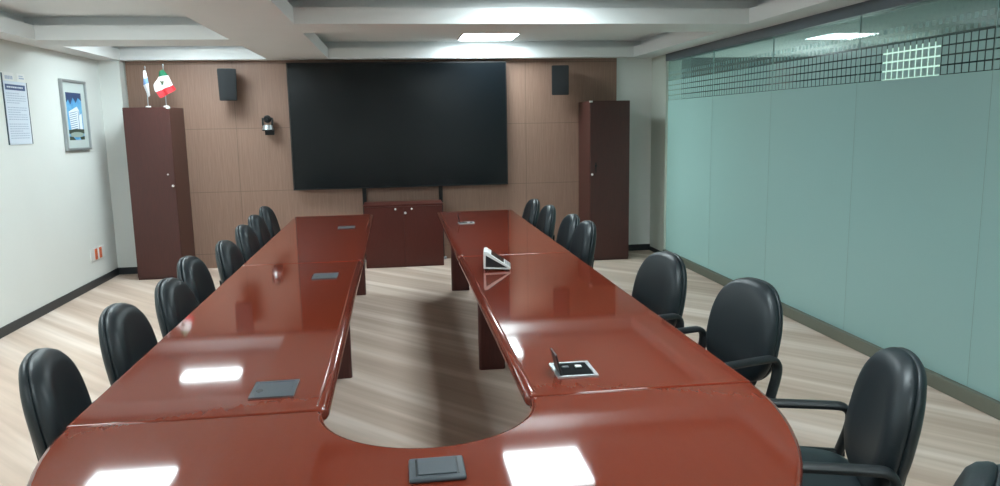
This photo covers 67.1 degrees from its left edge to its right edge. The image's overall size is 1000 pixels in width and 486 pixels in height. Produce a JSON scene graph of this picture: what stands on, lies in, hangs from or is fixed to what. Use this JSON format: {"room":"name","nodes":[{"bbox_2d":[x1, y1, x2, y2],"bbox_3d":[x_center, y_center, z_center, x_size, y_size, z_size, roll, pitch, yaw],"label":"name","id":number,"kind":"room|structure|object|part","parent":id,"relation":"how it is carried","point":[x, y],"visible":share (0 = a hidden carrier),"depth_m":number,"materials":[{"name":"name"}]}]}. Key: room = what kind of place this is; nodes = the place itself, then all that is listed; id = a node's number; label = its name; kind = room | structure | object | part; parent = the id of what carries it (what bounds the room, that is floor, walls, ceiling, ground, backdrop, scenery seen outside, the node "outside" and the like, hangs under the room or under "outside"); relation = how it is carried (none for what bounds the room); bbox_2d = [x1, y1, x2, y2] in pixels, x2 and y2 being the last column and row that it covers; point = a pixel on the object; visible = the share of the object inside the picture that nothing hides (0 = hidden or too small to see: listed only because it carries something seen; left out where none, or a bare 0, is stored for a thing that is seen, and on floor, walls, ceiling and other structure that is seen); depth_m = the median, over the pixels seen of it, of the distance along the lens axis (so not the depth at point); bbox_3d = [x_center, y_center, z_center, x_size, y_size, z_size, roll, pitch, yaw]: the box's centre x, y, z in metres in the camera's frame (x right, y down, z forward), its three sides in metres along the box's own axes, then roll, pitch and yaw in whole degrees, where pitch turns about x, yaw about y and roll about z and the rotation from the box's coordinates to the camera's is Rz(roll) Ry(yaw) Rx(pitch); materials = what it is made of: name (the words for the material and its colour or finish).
{"room":"conference room","nodes":[
{"label":"conference room","id":0,"kind":"room"},
{"bbox_2d":[0,39,117,327],"bbox_3d":[-3.619,-0.202,3.227,0.150,2.645,10.570,-2,9,-8],"label":"wall","id":1,"kind":"structure","parent":0,"point":[56,203],"depth_m":6.73,"materials":[{"name":"white paint"}]},
{"bbox_2d":[0,71,32,144],"bbox_3d":[-3.973,-1.104,6.210,0.009,0.580,0.404,-2,9,-8],"label":"notice","id":2,"kind":"object","parent":1,"relation":"attached to","point":[15,94],"visible":1,"depth_m":6.20,"materials":[{"name":"white paper"}]},
{"bbox_2d":[0,268,118,338],"bbox_3d":[-3.505,1.076,3.365,0.012,0.075,10.420,-2,9,-8],"label":"baseboard","id":3,"kind":"structure","parent":1,"relation":"attached to","point":[17,324],"depth_m":6.72,"materials":[{"name":"black plastic"}]},
{"bbox_2d":[58,78,91,150],"bbox_3d":[-4.115,-1.238,7.318,0.030,0.670,0.570,-2,9,-8],"label":"framed picture","id":4,"kind":"object","parent":1,"relation":"attached to","point":[72,93],"visible":1,"depth_m":7.30,"materials":[{"name":"silver metal"}]},
{"bbox_2d":[65,92,84,139],"bbox_3d":[-4.114,-1.226,7.310,0.002,0.450,0.350,-2,9,-8],"label":"print","id":5,"kind":"object","parent":4,"relation":"attached to","point":[73,100],"depth_m":7.30,"materials":[{"name":"blue paper"}]},
{"bbox_2d":[90,247,97,261],"bbox_3d":[-4.113,0.119,7.652,0.018,0.124,0.176,-2,9,-8],"label":"wall socket","id":6,"kind":"object","parent":1,"relation":"attached to","point":[93,252],"visible":1,"depth_m":7.64,"materials":[{"name":"white plastic"}]},
{"bbox_2d":[97,245,104,258],"bbox_3d":[-4.139,0.090,7.838,0.018,0.124,0.176,-2,9,-8],"label":"wall socket","id":7,"kind":"object","parent":1,"relation":"attached to","point":[101,249],"visible":1,"depth_m":7.81,"materials":[{"name":"white plastic"}]},
{"bbox_2d":[98,58,651,267],"bbox_3d":[-1.126,-1.107,8.676,6.301,2.645,0.310,-2,9,-8],"label":"wall","id":8,"kind":"structure","parent":0,"point":[634,75],"depth_m":8.88,"materials":[{"name":"white paint"}]},
{"bbox_2d":[217,68,236,100],"bbox_3d":[-2.953,-1.712,8.160,0.194,0.348,0.293,-5,10,-21],"label":"wall speaker","id":9,"kind":"object","parent":8,"relation":"attached to","point":[227,82],"visible":1,"depth_m":8.04,"materials":[{"name":"black plastic"}]},
{"bbox_2d":[262,115,274,134],"bbox_3d":[-2.565,-1.304,8.342,0.124,0.219,0.164,-2,9,-8],"label":"video camera","id":10,"kind":"object","parent":8,"relation":"attached to","point":[269,130],"visible":1,"depth_m":8.29,"materials":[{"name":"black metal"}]},
{"bbox_2d":[262,130,274,134],"bbox_3d":[-2.564,-1.226,8.358,0.110,0.060,0.157,-2,9,-8],"label":"shelf","id":11,"kind":"object","parent":8,"relation":"attached to","point":[267,132],"depth_m":8.43,"materials":[{"name":"black metal"}]},
{"bbox_2d":[125,58,616,267],"bbox_3d":[-1.317,-0.928,8.671,5.460,2.300,0.022,-2,9,-8],"label":"wall paneling","id":12,"kind":"structure","parent":8,"relation":"attached to","point":[235,169],"depth_m":8.54,"materials":[{"name":"brown wood"}]},
{"bbox_2d":[119,244,649,274],"bbox_3d":[-1.174,0.177,8.788,6.114,0.075,0.026,-2,9,-9],"label":"baseboard","id":13,"kind":"structure","parent":8,"relation":"attached to","point":[633,247],"depth_m":8.32,"materials":[{"name":"black plastic"}]},
{"bbox_2d":[552,65,568,94],"bbox_3d":[0.682,-1.862,8.651,0.194,0.335,0.282,-1,9,0],"label":"wall speaker","id":14,"kind":"object","parent":8,"relation":"attached to","point":[560,73],"visible":1,"depth_m":8.52,"materials":[{"name":"black plastic"}]},
{"bbox_2d":[649,246,659,252],"bbox_3d":[1.867,0.096,9.034,0.010,0.050,0.466,-2,9,-8],"label":"baseboard","id":15,"kind":"structure","parent":8,"relation":"attached to","point":[652,249],"depth_m":9.11,"materials":[{"name":"black plastic"}]},
{"bbox_2d":[650,54,681,250],"bbox_3d":[1.941,-1.019,8.873,0.180,2.300,0.490,-2,9,-8],"label":"wall","id":16,"kind":"structure","parent":8,"relation":"attached to","point":[663,71],"depth_m":8.78,"materials":[{"name":"white paint"}]},
{"bbox_2d":[0,250,999,485],"bbox_3d":[0.414,1.008,3.902,8.224,0.100,10.720,-2,9,-8],"label":"floor","id":17,"kind":"structure","parent":0,"point":[417,381],"depth_m":4.76,"materials":[{"name":"laminate"}]},
{"bbox_2d":[18,348,93,460],"bbox_3d":[-1.204,0.759,2.554,0.636,0.870,0.548,-4,9,-17],"label":"office chair","id":18,"kind":"object","parent":17,"relation":"on","point":[53,391],"visible":0.24,"depth_m":2.31,"materials":[{"name":"black leather"}]},
{"bbox_2d":[98,303,157,384],"bbox_3d":[-1.266,0.668,3.140,0.636,0.870,0.548,-2,9,-9],"label":"office chair","id":19,"kind":"object","parent":17,"relation":"on","point":[126,334],"visible":0.13,"depth_m":2.94,"materials":[{"name":"black leather"}]},
{"bbox_2d":[122,107,194,279],"bbox_3d":[-3.639,-0.541,8.095,0.458,1.798,0.572,-2,9,-8],"label":"tall cabinet","id":20,"kind":"object","parent":17,"relation":"on","point":[155,138],"visible":0.91,"depth_m":7.87,"materials":[{"name":"brown wood"}]},
{"bbox_2d":[143,66,150,106],"bbox_3d":[-3.685,-1.631,7.864,0.060,0.424,0.059,-4,9,-17],"label":"desk flag","id":21,"kind":"object","parent":20,"relation":"on","point":[145,79],"visible":0.96,"depth_m":7.84,"materials":[{"name":"white fabric"}]},
{"bbox_2d":[153,64,175,106],"bbox_3d":[-3.499,-1.648,7.888,0.225,0.444,0.060,-2,9,-8],"label":"desk flag","id":22,"kind":"object","parent":20,"relation":"on","point":[163,85],"visible":0.98,"depth_m":7.88,"materials":[{"name":"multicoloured fabric"}]},
{"bbox_2d":[154,277,197,337],"bbox_3d":[-1.331,0.583,3.756,0.636,0.848,0.548,-2,9,-8],"label":"office chair","id":23,"kind":"object","parent":17,"relation":"on","point":[175,300],"visible":0.13,"depth_m":3.55,"materials":[{"name":"black leather"}]},
{"bbox_2d":[177,256,215,305],"bbox_3d":[-1.487,0.488,4.363,0.636,0.853,0.548,-2,9,-8],"label":"office chair","id":24,"kind":"object","parent":17,"relation":"on","point":[191,270],"visible":0.06,"depth_m":4.21,"materials":[{"name":"black leather"}]},
{"bbox_2d":[215,240,244,284],"bbox_3d":[-1.500,0.395,4.960,0.636,0.851,0.548,-2,9,-8],"label":"office chair","id":25,"kind":"object","parent":17,"relation":"on","point":[229,258],"visible":0.15,"depth_m":4.74,"materials":[{"name":"black leather"}]},
{"bbox_2d":[235,224,260,262],"bbox_3d":[-1.600,0.286,5.603,0.636,0.868,0.548,-2,9,-8],"label":"office chair","id":26,"kind":"object","parent":17,"relation":"on","point":[247,241],"visible":0.09,"depth_m":5.38,"materials":[{"name":"black leather"}]},
{"bbox_2d":[248,215,270,247],"bbox_3d":[-1.717,0.190,6.226,0.636,0.868,0.548,-2,9,-8],"label":"office chair","id":27,"kind":"object","parent":17,"relation":"on","point":[255,222],"visible":0.12,"depth_m":6.04,"materials":[{"name":"black leather"}]},
{"bbox_2d":[259,206,279,238],"bbox_3d":[-1.823,0.093,6.839,0.636,0.873,0.548,-2,9,-8],"label":"office chair","id":28,"kind":"object","parent":17,"relation":"on","point":[268,215],"visible":0.08,"depth_m":6.64,"materials":[{"name":"black leather"}]},
{"bbox_2d":[286,61,507,262],"bbox_3d":[-1.121,-0.905,8.628,2.430,2.262,0.117,-2,9,-8],"label":"television","id":29,"kind":"object","parent":17,"relation":"on","point":[354,125],"visible":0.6,"depth_m":8.50,"materials":[{"name":"black plastic"}]},
{"bbox_3d":[-1.556,-0.567,8.657,0.044,1.600,0.034,-2,9,-8],"label":"post","id":30,"kind":"part","parent":29,"relation":"part of","materials":[{"name":"black metal"}]},
{"bbox_3d":[-1.124,-1.328,8.525,2.406,1.372,0.035,-2,9,-8],"label":"panel","id":31,"kind":"part","parent":29,"relation":"part of","materials":[{"name":"black glass"}]},
{"bbox_3d":[-0.690,-0.601,8.773,0.044,1.600,0.034,-2,9,-8],"label":"post","id":32,"kind":"part","parent":29,"relation":"part of","materials":[{"name":"black metal"}]},
{"bbox_2d":[363,200,443,268],"bbox_3d":[-1.085,-0.106,8.550,0.874,0.705,0.422,-2,9,-8],"label":"credenza","id":33,"kind":"object","parent":17,"relation":"on","point":[403,233],"visible":0.99,"depth_m":8.37,"materials":[{"name":"brown wood"}]},
{"bbox_3d":[-1.273,-0.074,8.350,0.426,0.652,0.018,-2,9,-8],"label":"door","id":34,"kind":"part","parent":33,"relation":"part of","materials":[{"name":"brown wood"}]},
{"bbox_3d":[-0.848,-0.091,8.407,0.426,0.652,0.018,-2,9,-8],"label":"door","id":35,"kind":"part","parent":33,"relation":"part of","materials":[{"name":"brown wood"}]},
{"bbox_2d":[27,210,802,485],"bbox_3d":[-0.470,0.512,4.178,2.020,0.825,6.049,-2,9,-8],"label":"conference table","id":36,"kind":"object","parent":17,"relation":"on","point":[240,392],"visible":1,"depth_m":2.33,"materials":[{"name":"brown wood"}]},
{"bbox_3d":[-0.708,0.459,2.368,0.109,0.004,0.124,-2,9,-8],"label":"lid","id":37,"kind":"part","parent":36,"relation":"part of","materials":[{"name":"grey metal"}]},
{"bbox_3d":[-0.962,0.181,4.154,0.109,0.004,0.124,-2,9,-8],"label":"lid","id":38,"kind":"part","parent":36,"relation":"part of","materials":[{"name":"grey metal"}]},
{"bbox_3d":[-0.694,0.318,3.408,0.050,0.050,2.461,-2,9,-8],"label":"edge moulding","id":39,"kind":"part","parent":36,"relation":"part of","materials":[{"name":"brown wood"}]},
{"bbox_3d":[-1.056,0.502,4.701,0.235,0.704,0.060,-2,9,-8],"label":"leg panel","id":40,"kind":"part","parent":36,"relation":"part of","materials":[{"name":"brown wood"}]},
{"bbox_3d":[-1.381,0.140,7.031,0.235,0.704,0.060,-2,9,-8],"label":"leg panel","id":41,"kind":"part","parent":36,"relation":"part of","materials":[{"name":"brown wood"}]},
{"bbox_3d":[-1.032,-0.059,5.834,0.050,0.050,2.467,-2,9,-8],"label":"edge moulding","id":42,"kind":"part","parent":36,"relation":"part of","materials":[{"name":"brown wood"}]},
{"bbox_3d":[-0.150,0.528,1.790,0.092,0.004,0.086,-2,9,-8],"label":"lid","id":43,"kind":"part","parent":36,"relation":"part of","materials":[{"name":"grey metal"}]},
{"bbox_3d":[-0.407,-0.083,5.917,0.050,0.050,2.467,-2,9,-8],"label":"edge moulding","id":44,"kind":"part","parent":36,"relation":"part of","materials":[{"name":"brown wood"}]},
{"bbox_3d":[-0.383,0.101,7.164,0.170,0.704,0.060,-2,9,-8],"label":"leg panel","id":45,"kind":"part","parent":36,"relation":"part of","materials":[{"name":"brown wood"}]},
{"bbox_3d":[-0.058,0.463,4.835,0.170,0.704,0.060,-2,9,-8],"label":"leg panel","id":46,"kind":"part","parent":36,"relation":"part of","materials":[{"name":"brown wood"}]},
{"bbox_2d":[483,247,510,270],"bbox_3d":[-0.016,0.090,4.291,0.152,0.108,0.163,-1,9,0],"label":"phone","id":47,"kind":"object","parent":36,"relation":"on","point":[491,260],"visible":1,"depth_m":4.21,"materials":[{"name":"white plastic"}]},
{"bbox_3d":[-0.021,0.103,4.211,0.120,0.070,0.002,-1,9,0],"label":"panel","id":48,"kind":"part","parent":47,"relation":"part of","materials":[{"name":"black plastic"}]},
{"bbox_3d":[-0.068,0.294,3.492,0.050,0.050,2.461,-2,9,-8],"label":"edge moulding","id":49,"kind":"part","parent":36,"relation":"part of","materials":[{"name":"brown wood"}]},
{"bbox_3d":[0.184,0.388,2.469,0.023,0.071,0.082,-2,9,-8],"label":"lid","id":50,"kind":"part","parent":36,"relation":"part of","materials":[{"name":"black plastic"}]},
{"bbox_2d":[553,363,593,375],"bbox_3d":[0.243,0.421,2.505,0.111,0.002,0.126,-2,9,-8],"label":"power outlet","id":51,"kind":"object","parent":36,"relation":"on","point":[567,369],"depth_m":2.49,"materials":[{"name":"black plastic"}]},
{"bbox_2d":[522,199,539,226],"bbox_3d":[0.057,0.024,7.091,0.636,0.863,0.548,-2,9,-8],"label":"office chair","id":52,"kind":"object","parent":17,"relation":"on","point":[531,211],"visible":0.04,"depth_m":6.93,"materials":[{"name":"black leather"}]},
{"bbox_2d":[536,205,555,240],"bbox_3d":[0.164,0.109,6.537,0.636,0.863,0.548,-2,9,-8],"label":"office chair","id":53,"kind":"object","parent":17,"relation":"on","point":[546,220],"visible":0.12,"depth_m":6.37,"materials":[{"name":"black leather"}]},
{"bbox_2d":[556,214,579,250],"bbox_3d":[0.312,0.201,5.990,0.636,0.848,0.548,-2,9,-8],"label":"office chair","id":54,"kind":"object","parent":17,"relation":"on","point":[567,227],"visible":0.1,"depth_m":5.89,"materials":[{"name":"black leather"}]},
{"bbox_2d":[569,220,595,267],"bbox_3d":[0.363,0.282,5.407,0.636,0.868,0.548,-2,9,-8],"label":"office chair","id":55,"kind":"object","parent":17,"relation":"on","point":[583,241],"visible":0.15,"depth_m":5.25,"materials":[{"name":"black leather"}]},
{"bbox_2d":[578,100,629,259],"bbox_3d":[1.200,-0.731,8.742,0.458,1.798,0.572,-2,9,-8],"label":"tall cabinet","id":56,"kind":"object","parent":17,"relation":"on","point":[604,126],"visible":0.92,"depth_m":8.51,"materials":[{"name":"brown wood"}]},
{"bbox_2d":[632,251,686,327],"bbox_3d":[0.632,0.501,3.957,0.636,0.878,0.548,-4,10,-19],"label":"office chair","id":57,"kind":"object","parent":17,"relation":"on","point":[660,284],"visible":0.23,"depth_m":3.90,"materials":[{"name":"black leather"}]},
{"bbox_3d":[0.677,0.466,3.783,0.451,0.232,0.204,-4,10,-19],"label":"armrest","id":58,"kind":"part","parent":57,"relation":"part of","materials":[{"name":"black plastic"}]},
{"bbox_2d":[677,277,782,397],"bbox_3d":[0.861,0.608,3.265,0.636,0.873,0.548,-4,10,-20],"label":"office chair","id":59,"kind":"object","parent":17,"relation":"on","point":[744,330],"visible":0.47,"depth_m":3.23,"materials":[{"name":"black leather"}]},
{"bbox_3d":[0.787,0.526,3.410,0.451,0.230,0.204,-4,10,-20],"label":"armrest","id":60,"kind":"part","parent":59,"relation":"part of","materials":[{"name":"black plastic"}]},
{"bbox_3d":[1.065,0.376,3.309,0.130,0.436,0.424,-4,10,-20],"label":"backrest","id":61,"kind":"part","parent":59,"relation":"part of","materials":[{"name":"black leather"}]},
{"bbox_3d":[0.909,0.574,3.092,0.451,0.230,0.204,-4,10,-20],"label":"armrest","id":62,"kind":"part","parent":59,"relation":"part of","materials":[{"name":"black plastic"}]},
{"bbox_2d":[663,249,999,419],"bbox_3d":[2.624,0.869,3.939,0.100,0.085,9.930,-2,9,-8],"label":"trim","id":63,"kind":"structure","parent":17,"relation":"on","point":[990,406],"depth_m":5.05,"materials":[{"name":"grey metal"}]},
{"bbox_2d":[666,74,712,267],"bbox_3d":[1.999,-0.891,8.028,0.010,2.140,1.217,-2,9,-8],"label":"glass panel","id":64,"kind":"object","parent":63,"relation":"on","point":[689,120],"depth_m":7.98,"materials":[{"name":"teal glass"}]},
{"bbox_2d":[708,51,714,257],"bbox_3d":[2.082,-0.798,7.431,0.012,2.140,0.003,-2,9,-8],"label":"trim","id":65,"kind":"structure","parent":63,"relation":"on","point":[714,51],"depth_m":7.33,"materials":[{"name":"grey metal"}]},
{"bbox_2d":[708,65,771,279],"bbox_3d":[2.162,-0.709,6.858,0.010,2.140,1.167,-2,9,-8],"label":"glass panel","id":66,"kind":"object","parent":63,"relation":"on","point":[740,122],"depth_m":6.82,"materials":[{"name":"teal glass"}]},
{"bbox_2d":[764,37,774,278],"bbox_3d":[2.242,-0.620,6.285,0.012,2.140,0.003,-2,9,-8],"label":"trim","id":67,"kind":"structure","parent":63,"relation":"on","point":[773,37],"depth_m":6.18,"materials":[{"name":"grey metal"}]},
{"bbox_2d":[764,50,858,329],"bbox_3d":[2.322,-0.531,5.713,0.010,2.140,1.167,-2,9,-8],"label":"glass panel","id":68,"kind":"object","parent":63,"relation":"on","point":[812,128],"depth_m":5.64,"materials":[{"name":"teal glass"}]},
{"bbox_2d":[843,16,861,329],"bbox_3d":[2.402,-0.442,5.140,0.012,2.140,0.003,-2,9,-8],"label":"trim","id":69,"kind":"structure","parent":63,"relation":"on","point":[860,16],"depth_m":5.05,"materials":[{"name":"grey metal"}]},
{"bbox_2d":[844,28,995,385],"bbox_3d":[2.482,-0.353,4.567,0.010,2.140,1.167,-2,9,-8],"label":"glass panel","id":70,"kind":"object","parent":63,"relation":"on","point":[920,143],"depth_m":4.48,"materials":[{"name":"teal glass"}]},
{"bbox_2d":[967,27,999,400],"bbox_3d":[2.642,-0.175,3.422,0.010,2.140,1.167,-2,9,-8],"label":"glass panel","id":71,"kind":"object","parent":63,"relation":"on","point":[984,362],"depth_m":3.96,"materials":[{"name":"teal glass"}]},
{"bbox_2d":[967,0,999,384],"bbox_3d":[2.562,-0.264,3.995,0.012,2.140,0.003,-2,9,-8],"label":"trim","id":72,"kind":"structure","parent":63,"relation":"on","point":[998,12],"depth_m":3.95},
{"bbox_2d":[769,347,926,485],"bbox_3d":[0.952,0.750,2.388,0.636,0.863,0.548,1,9,11],"label":"office chair","id":73,"kind":"object","parent":17,"relation":"on","point":[879,436],"visible":0.66,"depth_m":2.22,"materials":[{"name":"black leather"}]},
{"bbox_3d":[0.972,0.664,2.547,0.451,0.228,0.204,1,9,11],"label":"armrest","id":74,"kind":"part","parent":73,"relation":"part of","materials":[{"name":"black plastic"}]},
{"bbox_3d":[0.923,0.761,2.395,0.450,0.088,0.470,1,9,11],"label":"seat","id":75,"kind":"part","parent":73,"relation":"part of","materials":[{"name":"black leather"}]},
{"bbox_3d":[0.905,0.718,2.215,0.451,0.228,0.204,1,9,11],"label":"armrest","id":76,"kind":"part","parent":73,"relation":"part of","materials":[{"name":"black plastic"}]},
{"bbox_3d":[1.167,0.539,2.311,0.130,0.431,0.424,1,9,11],"label":"backrest","id":77,"kind":"part","parent":73,"relation":"part of","materials":[{"name":"black leather"}]},
{"bbox_2d":[953,461,999,485],"bbox_3d":[0.755,0.859,1.722,0.636,0.863,0.548,6,11,37],"label":"office chair","id":78,"kind":"object","parent":17,"relation":"on","point":[978,473],"visible":0.88,"depth_m":1.50,"materials":[{"name":"black leather"}]},
{"bbox_2d":[0,0,999,60],"bbox_3d":[0.369,-1.483,3.509,8.224,0.345,10.720,-2,9,-8],"label":"ceiling","id":79,"kind":"structure","parent":0,"point":[122,30],"depth_m":6.05,"materials":[{"name":"paint"}]},
{"bbox_2d":[458,33,519,40],"bbox_3d":[-0.129,-2.213,8.097,0.604,0.015,0.604,-2,9,-8],"label":"recessed light","id":80,"kind":"object","parent":79,"relation":"in","point":[464,36],"visible":0.93,"depth_m":8.03,"materials":[{"name":"white plastic"}]},
{"bbox_2d":[666,0,939,60],"bbox_3d":[2.595,-1.323,3.595,0.120,0.078,9.930,-2,9,-8],"label":"trim","id":81,"kind":"structure","parent":79,"relation":"attached to","point":[868,8],"depth_m":5.62,"materials":[{"name":"grey metal"}]},
{"bbox_2d":[681,57,806,98],"bbox_3d":[2.861,-1.276,9.289,1.773,2.645,0.150,-2,9,-8],"label":"wall","id":82,"kind":"structure","parent":0,"point":[691,67],"depth_m":9.08,"materials":[{"name":"teal glass"}]},
{"bbox_2d":[805,25,999,87],"bbox_3d":[4.537,-0.510,4.243,0.150,2.645,10.720,-2,9,-8],"label":"wall","id":83,"kind":"structure","parent":0,"point":[989,27],"depth_m":7.36,"materials":[{"name":"teal glass"}]}
]}

